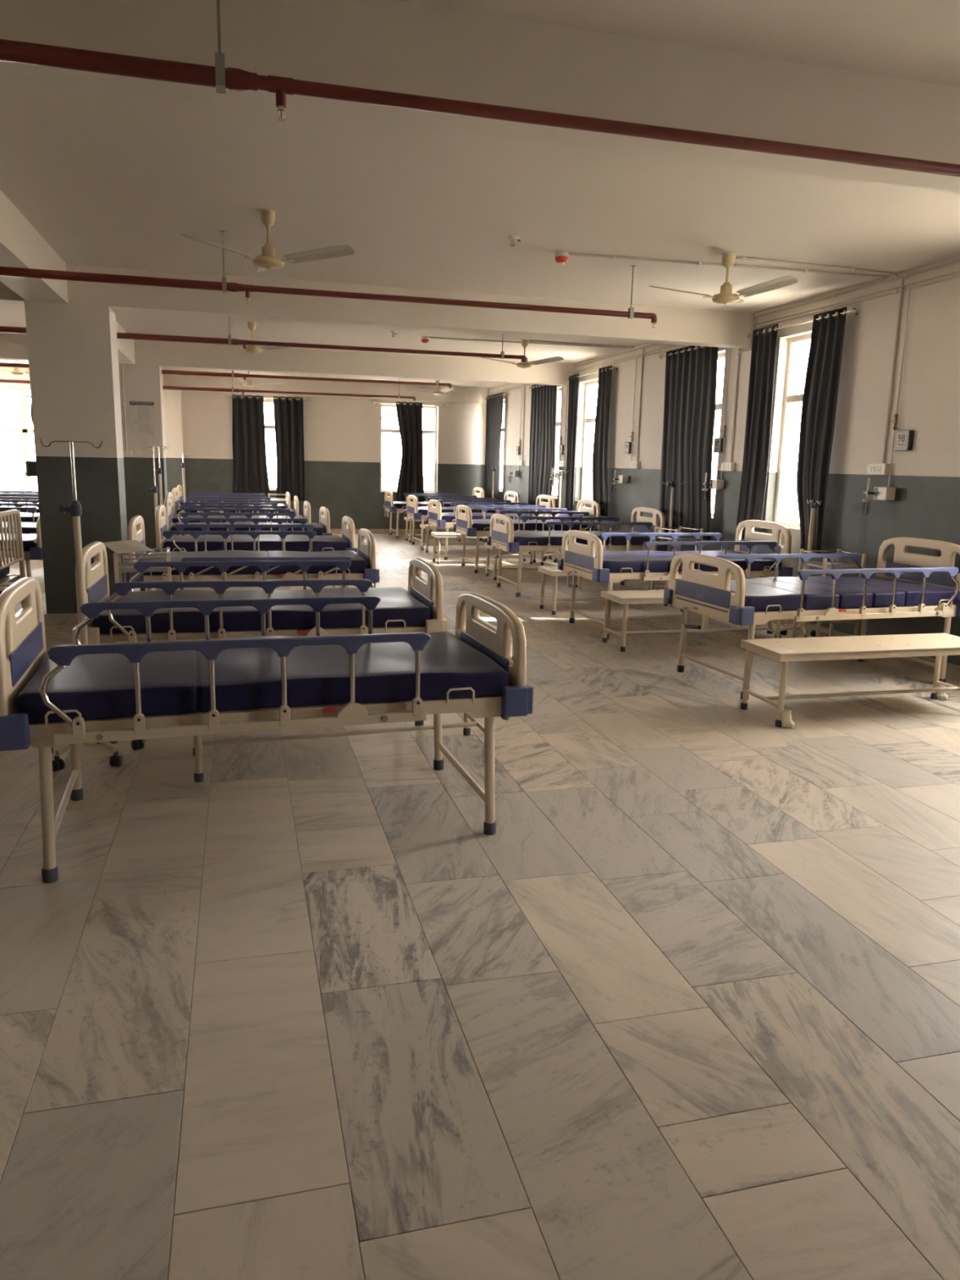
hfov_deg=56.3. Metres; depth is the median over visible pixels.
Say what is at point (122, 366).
conduit
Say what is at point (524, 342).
ceiling fan
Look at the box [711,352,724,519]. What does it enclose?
window
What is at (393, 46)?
ceiling beam
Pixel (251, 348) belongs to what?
ceiling fan
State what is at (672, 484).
stand
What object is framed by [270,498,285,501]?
shelf
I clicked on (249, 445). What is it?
curtain
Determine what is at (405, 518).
bench
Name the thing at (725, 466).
board
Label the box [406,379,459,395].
ceiling fan
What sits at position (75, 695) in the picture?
hospital bed
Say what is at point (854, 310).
curtain rod
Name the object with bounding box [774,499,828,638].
stand
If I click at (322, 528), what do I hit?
hospital bed
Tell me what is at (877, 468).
socket
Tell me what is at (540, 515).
shelf
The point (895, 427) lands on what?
pipe
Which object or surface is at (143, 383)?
pillar
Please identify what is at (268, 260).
ceiling fan
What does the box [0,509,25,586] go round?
bed
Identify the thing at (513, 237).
smoke detector
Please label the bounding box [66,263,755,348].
ceiling beam
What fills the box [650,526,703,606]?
rack
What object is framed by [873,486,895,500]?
outlet
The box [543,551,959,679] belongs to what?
baseboard
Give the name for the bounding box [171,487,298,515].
hospital bed
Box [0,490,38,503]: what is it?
hospital bed
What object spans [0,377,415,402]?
pipe
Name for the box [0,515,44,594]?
hospital bed
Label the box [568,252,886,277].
conduit
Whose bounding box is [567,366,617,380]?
curtain rod
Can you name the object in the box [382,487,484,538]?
hospital bed
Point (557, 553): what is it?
stand
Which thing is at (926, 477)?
wall
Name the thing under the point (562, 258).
detector
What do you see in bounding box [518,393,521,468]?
gas valve
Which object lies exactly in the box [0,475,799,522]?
ground
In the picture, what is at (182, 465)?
stand
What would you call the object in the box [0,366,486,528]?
wall
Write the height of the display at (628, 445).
0.164 m
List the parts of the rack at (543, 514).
post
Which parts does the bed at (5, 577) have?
mattress, bed frame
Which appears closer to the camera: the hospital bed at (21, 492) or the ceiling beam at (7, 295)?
the ceiling beam at (7, 295)
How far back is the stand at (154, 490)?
9.96 m
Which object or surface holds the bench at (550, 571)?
on the floor
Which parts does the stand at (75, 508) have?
leg, rod, leg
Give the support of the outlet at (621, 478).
attached to the wall at (926, 477)
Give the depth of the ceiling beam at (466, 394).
18.09 m
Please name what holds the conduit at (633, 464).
attached to the wall at (926, 477)
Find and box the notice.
[129,400,155,435]
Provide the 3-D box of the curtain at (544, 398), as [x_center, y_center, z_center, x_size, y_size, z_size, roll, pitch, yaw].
[1.064,-3.356,15.418,0.052,2.086,1.380,-2,11,-15]
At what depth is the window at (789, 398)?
8.89 m
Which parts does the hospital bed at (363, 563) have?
head panel, rail post, rail post, rail post, rail post, rail post, rail post, rail, frame, rail post, mattress, rail, rail post, rail post, lock plate, rail post, rail post, rail post, foot panel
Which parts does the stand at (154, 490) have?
rod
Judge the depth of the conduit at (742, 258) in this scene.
6.94 m
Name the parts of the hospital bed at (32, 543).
frame, mattress, leg, foot panel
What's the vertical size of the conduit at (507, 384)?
0.030 m
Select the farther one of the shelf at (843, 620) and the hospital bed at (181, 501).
the hospital bed at (181, 501)
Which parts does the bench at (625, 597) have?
leg, leg, leg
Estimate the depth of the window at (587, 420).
14.04 m
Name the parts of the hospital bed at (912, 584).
bumper knob, leg, foot panel, rail post, leg, rail post, rail, rail post, rail post, rail post, lock plate, rail post, release lever, mattress, frame, rail post, leg, rail post, rail, rail post, head panel, rail post, leg, rail post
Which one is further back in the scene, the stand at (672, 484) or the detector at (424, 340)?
the detector at (424, 340)
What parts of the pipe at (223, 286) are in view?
hanger rod, hanger rod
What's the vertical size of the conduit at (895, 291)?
0.030 m
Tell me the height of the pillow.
0.180 m
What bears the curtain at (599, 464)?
hanging from the curtain rod at (613, 367)
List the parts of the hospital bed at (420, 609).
head panel, rail post, rail post, rail post, rail post, rail post, rail post, rail, rail, mattress, frame, rail post, rail post, release lever, rail post, rail post, lock plate, rail post, rail post, foot panel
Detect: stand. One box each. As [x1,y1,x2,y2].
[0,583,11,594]
[40,439,143,771]
[139,445,165,591]
[147,444,169,505]
[174,453,190,512]
[479,467,495,542]
[543,470,568,562]
[647,480,684,590]
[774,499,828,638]
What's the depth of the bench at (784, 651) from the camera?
5.56 m
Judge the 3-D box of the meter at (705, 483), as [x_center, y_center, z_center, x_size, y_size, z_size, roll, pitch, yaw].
[2.514,-1.708,9.983,0.072,0.303,0.099,-2,11,-15]
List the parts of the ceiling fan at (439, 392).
blade, motor, blade, blade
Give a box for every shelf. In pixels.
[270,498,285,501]
[537,514,558,516]
[656,536,700,541]
[802,561,858,568]
[821,619,856,623]
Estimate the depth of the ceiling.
5.43 m
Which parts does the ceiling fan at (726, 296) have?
blade, motor, down rod, ceiling plate, blade, blade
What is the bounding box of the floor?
[0,533,959,1279]
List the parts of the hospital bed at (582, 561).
leg, foot panel, rail post, leg, rail post, rail post, rail, mattress, frame, rail post, rail, head panel, leg, rail post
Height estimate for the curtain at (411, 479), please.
2.026 m
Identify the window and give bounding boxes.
[0,386,33,493]
[263,400,276,490]
[380,404,437,493]
[498,400,505,492]
[551,387,561,498]
[573,379,598,501]
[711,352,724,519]
[773,333,811,529]
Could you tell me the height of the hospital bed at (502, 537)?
1.020 m
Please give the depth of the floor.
2.65 m
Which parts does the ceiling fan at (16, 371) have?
motor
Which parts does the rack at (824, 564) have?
post, guard rail, post, guard rail, post, guard rail, post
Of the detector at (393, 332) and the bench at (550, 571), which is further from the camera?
the detector at (393, 332)
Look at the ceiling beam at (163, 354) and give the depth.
13.22 m
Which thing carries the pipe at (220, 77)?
hanging from the ceiling
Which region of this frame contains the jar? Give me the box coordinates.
[862,495,871,502]
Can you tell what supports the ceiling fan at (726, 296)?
hanging from the ceiling
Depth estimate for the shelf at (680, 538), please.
9.88 m
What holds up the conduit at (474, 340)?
attached to the ceiling
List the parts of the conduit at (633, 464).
plate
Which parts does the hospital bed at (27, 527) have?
rail, mattress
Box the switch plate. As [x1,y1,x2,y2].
[123,450,132,457]
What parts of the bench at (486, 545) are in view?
leg, leg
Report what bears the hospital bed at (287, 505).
on the floor
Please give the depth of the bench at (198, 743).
4.57 m
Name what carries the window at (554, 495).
in the wall at (926, 477)
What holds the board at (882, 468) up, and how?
attached to the wall at (926, 477)
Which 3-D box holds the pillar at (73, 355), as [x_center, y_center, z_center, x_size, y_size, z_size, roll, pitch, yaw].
[-3.578,-1.537,8.064,0.692,2.750,0.492,-2,11,-15]
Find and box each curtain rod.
[224,395,309,400]
[371,401,450,406]
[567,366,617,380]
[659,346,703,359]
[746,307,858,337]
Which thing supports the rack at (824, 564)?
on the floor
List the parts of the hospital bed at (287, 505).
head panel, rail, rail, mattress, foot panel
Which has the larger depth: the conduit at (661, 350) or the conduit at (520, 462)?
the conduit at (520, 462)
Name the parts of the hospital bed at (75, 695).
head panel, leg, rail post, leg, rail post, rail post, rail post, rail post, rail post, rail, rail, mattress, rail post, frame, rail post, rail post, release lever, rail post, lock plate, rail post, rail post, leg, leg, foot panel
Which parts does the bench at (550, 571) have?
leg, leg, leg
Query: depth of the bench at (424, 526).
15.42 m
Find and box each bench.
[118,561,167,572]
[192,712,484,782]
[404,517,484,542]
[419,524,484,552]
[431,532,533,564]
[484,542,537,580]
[537,566,682,615]
[600,589,781,652]
[740,632,959,727]
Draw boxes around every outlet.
[512,470,519,476]
[554,472,563,479]
[617,475,628,483]
[709,479,724,489]
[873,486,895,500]
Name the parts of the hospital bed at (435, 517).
foot panel, leg, leg, frame, rail, mattress, rail, head panel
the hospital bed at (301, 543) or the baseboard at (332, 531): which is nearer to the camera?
the hospital bed at (301, 543)
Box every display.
[515,446,520,455]
[559,444,564,454]
[624,441,631,453]
[713,437,723,453]
[894,429,914,450]
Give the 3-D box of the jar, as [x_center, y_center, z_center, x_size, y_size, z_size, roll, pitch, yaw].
[3.201,-1.117,7.433,0.068,0.158,0.068,-2,12,-15]
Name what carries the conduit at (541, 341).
attached to the ceiling
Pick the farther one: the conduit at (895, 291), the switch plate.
the switch plate
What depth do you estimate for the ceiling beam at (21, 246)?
6.52 m
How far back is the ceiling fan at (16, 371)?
14.38 m
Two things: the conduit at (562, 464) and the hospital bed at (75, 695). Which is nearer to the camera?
the hospital bed at (75, 695)
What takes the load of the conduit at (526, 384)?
attached to the wall at (926, 477)
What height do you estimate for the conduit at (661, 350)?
0.030 m
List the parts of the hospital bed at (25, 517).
rail, rail, mattress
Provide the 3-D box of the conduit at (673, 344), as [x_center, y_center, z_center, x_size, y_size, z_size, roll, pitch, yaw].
[2.106,-3.747,11.760,0.016,0.016,4.910,-2,11,-15]
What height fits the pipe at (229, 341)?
0.474 m
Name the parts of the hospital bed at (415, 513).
foot panel, leg, leg, frame, rail, mattress, rail, head panel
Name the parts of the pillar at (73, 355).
skirting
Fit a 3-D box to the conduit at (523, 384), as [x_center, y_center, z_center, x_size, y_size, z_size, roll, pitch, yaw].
[0.797,-4.731,16.617,0.016,0.016,4.800,-2,11,-15]
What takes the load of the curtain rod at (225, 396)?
attached to the wall at (342, 436)
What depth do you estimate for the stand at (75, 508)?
4.34 m
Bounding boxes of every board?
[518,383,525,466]
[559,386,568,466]
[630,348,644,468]
[720,348,740,471]
[866,277,904,475]
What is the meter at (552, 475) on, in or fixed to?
attached to the outlet at (557, 477)
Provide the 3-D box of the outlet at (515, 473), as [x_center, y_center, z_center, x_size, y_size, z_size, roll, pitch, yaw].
[0.680,-3.170,17.080,0.102,0.105,0.150,-2,11,-15]
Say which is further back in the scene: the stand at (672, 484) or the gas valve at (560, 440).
the gas valve at (560, 440)
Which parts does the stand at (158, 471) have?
rod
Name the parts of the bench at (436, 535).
leg, leg, leg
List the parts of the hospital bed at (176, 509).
head panel, rail, rail, mattress, foot panel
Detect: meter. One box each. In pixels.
[550,467,555,485]
[612,470,617,491]
[702,472,710,498]
[862,477,875,513]
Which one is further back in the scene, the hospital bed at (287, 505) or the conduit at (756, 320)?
the hospital bed at (287, 505)
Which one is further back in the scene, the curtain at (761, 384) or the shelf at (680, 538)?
the shelf at (680, 538)
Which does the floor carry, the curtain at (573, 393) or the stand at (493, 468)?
the stand at (493, 468)
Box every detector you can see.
[390,330,397,337]
[421,336,429,343]
[508,235,520,248]
[555,251,568,265]
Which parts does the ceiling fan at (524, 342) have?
blade, motor, blade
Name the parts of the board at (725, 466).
plate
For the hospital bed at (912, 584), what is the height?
1.020 m
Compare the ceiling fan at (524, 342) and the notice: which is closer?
the ceiling fan at (524, 342)
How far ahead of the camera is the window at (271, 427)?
18.09 m
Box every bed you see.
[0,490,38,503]
[0,493,39,512]
[0,499,39,522]
[0,506,36,533]
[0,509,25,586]
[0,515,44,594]
[0,577,533,883]
[72,541,448,744]
[125,515,379,591]
[153,504,357,589]
[164,497,332,535]
[165,492,311,525]
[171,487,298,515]
[177,484,290,508]
[178,498,196,505]
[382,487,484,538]
[404,490,519,548]
[426,494,555,559]
[453,498,601,573]
[487,506,666,596]
[557,520,793,639]
[663,537,959,699]
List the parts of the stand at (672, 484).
leg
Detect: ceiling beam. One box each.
[0,0,959,192]
[0,189,163,386]
[0,281,26,305]
[0,333,28,360]
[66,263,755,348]
[133,340,574,386]
[163,373,488,403]
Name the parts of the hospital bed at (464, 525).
foot panel, leg, leg, frame, rail post, rail, mattress, rail, head panel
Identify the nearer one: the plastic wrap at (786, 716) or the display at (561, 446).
the plastic wrap at (786, 716)
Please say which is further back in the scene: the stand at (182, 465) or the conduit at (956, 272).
the stand at (182, 465)
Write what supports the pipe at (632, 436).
attached to the wall at (926, 477)
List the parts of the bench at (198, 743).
leg, leg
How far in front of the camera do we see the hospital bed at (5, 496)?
13.40 m
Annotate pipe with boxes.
[0,0,959,177]
[0,230,657,328]
[0,317,525,365]
[0,362,452,391]
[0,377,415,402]
[888,288,911,487]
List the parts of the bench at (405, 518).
leg, leg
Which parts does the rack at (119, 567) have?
post, post, guard rail, guard rail, guard rail, guard rail, post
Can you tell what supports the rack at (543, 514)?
on the floor
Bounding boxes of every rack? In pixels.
[113,546,171,592]
[196,501,223,512]
[267,493,285,501]
[533,510,566,565]
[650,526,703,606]
[791,549,866,637]
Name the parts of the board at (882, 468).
plate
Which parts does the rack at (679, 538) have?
post, post, post, post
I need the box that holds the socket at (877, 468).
[875,466,880,472]
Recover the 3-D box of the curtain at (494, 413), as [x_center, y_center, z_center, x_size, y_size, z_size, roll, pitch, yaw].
[0.272,-3.955,18.377,0.051,2.086,1.249,-2,11,-15]
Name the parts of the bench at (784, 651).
leg, leg, leg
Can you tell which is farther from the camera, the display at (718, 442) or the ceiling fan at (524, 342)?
the ceiling fan at (524, 342)
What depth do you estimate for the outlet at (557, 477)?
14.73 m
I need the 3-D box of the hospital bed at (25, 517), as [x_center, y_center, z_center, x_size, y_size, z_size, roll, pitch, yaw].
[-6.310,-1.496,12.032,1.978,1.020,0.992,-2,11,-15]
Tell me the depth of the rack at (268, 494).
16.99 m
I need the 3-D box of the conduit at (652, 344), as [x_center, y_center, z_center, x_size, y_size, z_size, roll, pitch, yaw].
[2.108,-3.821,11.746,0.030,0.030,4.910,-2,11,-15]
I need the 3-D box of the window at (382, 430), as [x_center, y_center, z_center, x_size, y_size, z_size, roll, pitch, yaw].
[-1.504,-4.012,18.875,1.220,1.792,0.200,-2,11,-15]
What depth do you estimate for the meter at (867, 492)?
7.40 m
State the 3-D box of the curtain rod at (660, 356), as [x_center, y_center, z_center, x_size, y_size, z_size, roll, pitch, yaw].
[2.459,-3.326,10.279,0.119,0.048,1.620,-2,11,-15]
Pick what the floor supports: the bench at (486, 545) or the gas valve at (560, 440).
the bench at (486, 545)
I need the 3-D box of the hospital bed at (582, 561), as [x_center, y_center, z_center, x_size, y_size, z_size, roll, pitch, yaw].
[1.807,-0.614,8.467,1.978,1.020,0.992,-2,12,-16]
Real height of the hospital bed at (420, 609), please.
1.020 m
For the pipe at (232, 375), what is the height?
0.474 m
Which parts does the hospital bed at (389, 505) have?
foot panel, leg, leg, frame, rail, mattress, rail, head panel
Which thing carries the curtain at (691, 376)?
hanging from the curtain rod at (660, 356)
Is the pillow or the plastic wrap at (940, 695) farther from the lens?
the pillow
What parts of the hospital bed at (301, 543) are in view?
head panel, rail post, rail post, rail post, rail, rail, mattress, rail post, rail post, foot panel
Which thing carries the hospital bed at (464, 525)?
on the floor
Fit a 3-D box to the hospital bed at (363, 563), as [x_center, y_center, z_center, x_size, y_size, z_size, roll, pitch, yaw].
[-1.889,-0.529,7.615,1.978,1.020,0.992,-2,11,-15]
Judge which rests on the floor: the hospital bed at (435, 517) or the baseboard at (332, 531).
the hospital bed at (435, 517)
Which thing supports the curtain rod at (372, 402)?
attached to the wall at (342, 436)
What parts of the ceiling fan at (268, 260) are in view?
blade, blade, down rod, ceiling plate, motor, blade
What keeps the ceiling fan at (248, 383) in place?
hanging from the ceiling
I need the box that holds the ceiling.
[0,0,959,387]
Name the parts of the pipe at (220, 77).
hanger rod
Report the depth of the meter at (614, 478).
12.38 m
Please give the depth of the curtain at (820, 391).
8.06 m
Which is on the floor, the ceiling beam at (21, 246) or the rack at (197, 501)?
the rack at (197, 501)
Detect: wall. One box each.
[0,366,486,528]
[485,255,959,666]
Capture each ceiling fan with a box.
[0,360,29,376]
[180,208,355,271]
[222,371,282,386]
[231,321,294,353]
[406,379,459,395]
[480,339,564,368]
[648,253,798,306]
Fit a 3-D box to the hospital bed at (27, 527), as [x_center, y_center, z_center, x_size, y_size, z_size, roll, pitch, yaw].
[-5.728,-1.134,10.257,1.978,1.020,0.992,-2,11,-15]
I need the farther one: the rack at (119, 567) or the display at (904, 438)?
the display at (904, 438)
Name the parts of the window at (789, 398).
sill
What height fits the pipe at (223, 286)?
0.474 m
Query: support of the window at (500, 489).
in the wall at (926, 477)
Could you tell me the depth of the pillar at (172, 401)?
17.28 m
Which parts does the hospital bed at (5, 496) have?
rail, rail, mattress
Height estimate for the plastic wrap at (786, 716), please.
0.103 m
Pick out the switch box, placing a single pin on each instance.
(30, 465)
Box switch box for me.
[26,461,36,476]
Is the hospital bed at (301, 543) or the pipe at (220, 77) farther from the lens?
the hospital bed at (301, 543)
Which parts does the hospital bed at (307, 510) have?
head panel, rail post, rail, rail, mattress, foot panel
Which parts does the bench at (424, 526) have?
leg, leg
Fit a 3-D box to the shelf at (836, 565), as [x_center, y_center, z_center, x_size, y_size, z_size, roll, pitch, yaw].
[2.920,-0.616,7.459,0.330,0.030,0.376,0,11,-9]
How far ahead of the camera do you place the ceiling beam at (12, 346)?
12.07 m
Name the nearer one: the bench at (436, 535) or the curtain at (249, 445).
the bench at (436, 535)
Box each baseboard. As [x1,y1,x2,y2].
[329,528,455,533]
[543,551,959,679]
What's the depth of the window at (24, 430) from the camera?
16.98 m
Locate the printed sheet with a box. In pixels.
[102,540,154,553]
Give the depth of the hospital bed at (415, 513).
16.08 m
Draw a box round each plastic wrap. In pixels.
[781,708,795,728]
[936,684,948,699]
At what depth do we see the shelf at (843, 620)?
7.36 m
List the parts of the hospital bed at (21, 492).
rail, rail, mattress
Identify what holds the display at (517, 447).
attached to the wall at (926, 477)
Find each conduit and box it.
[120,365,127,450]
[429,337,631,348]
[488,383,511,390]
[488,383,526,393]
[488,384,529,395]
[529,339,634,347]
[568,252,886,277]
[573,343,658,367]
[573,344,678,371]
[573,345,685,373]
[736,256,897,279]
[737,316,757,354]
[752,274,959,328]
[753,259,959,318]
[753,270,959,325]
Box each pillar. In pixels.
[24,301,128,625]
[118,363,167,554]
[163,389,184,498]
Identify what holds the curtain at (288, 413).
hanging from the curtain rod at (225, 396)
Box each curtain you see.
[231,394,269,497]
[273,395,304,500]
[395,401,424,501]
[484,391,503,499]
[528,384,556,505]
[564,373,579,511]
[591,365,612,516]
[658,345,718,540]
[735,324,777,539]
[796,306,847,553]
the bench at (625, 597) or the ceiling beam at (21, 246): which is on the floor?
the bench at (625, 597)
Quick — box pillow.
[554,511,583,521]
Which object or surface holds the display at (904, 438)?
attached to the wall at (926, 477)
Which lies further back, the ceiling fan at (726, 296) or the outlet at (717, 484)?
the outlet at (717, 484)
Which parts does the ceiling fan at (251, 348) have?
motor, blade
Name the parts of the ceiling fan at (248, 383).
blade, blade, motor, blade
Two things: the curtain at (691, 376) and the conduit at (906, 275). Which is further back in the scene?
the curtain at (691, 376)
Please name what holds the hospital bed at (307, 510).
on the floor
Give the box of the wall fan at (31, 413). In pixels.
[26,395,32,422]
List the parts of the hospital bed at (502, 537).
leg, foot panel, leg, rail post, rail, mattress, frame, rail, rail post, head panel, leg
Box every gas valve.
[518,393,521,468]
[558,386,563,471]
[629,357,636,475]
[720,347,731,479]
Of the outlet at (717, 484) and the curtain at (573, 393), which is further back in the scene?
the curtain at (573, 393)
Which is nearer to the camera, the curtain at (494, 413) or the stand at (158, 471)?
the stand at (158, 471)
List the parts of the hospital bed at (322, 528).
head panel, rail, rail, mattress, foot panel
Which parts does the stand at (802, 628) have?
leg, leg, leg, leg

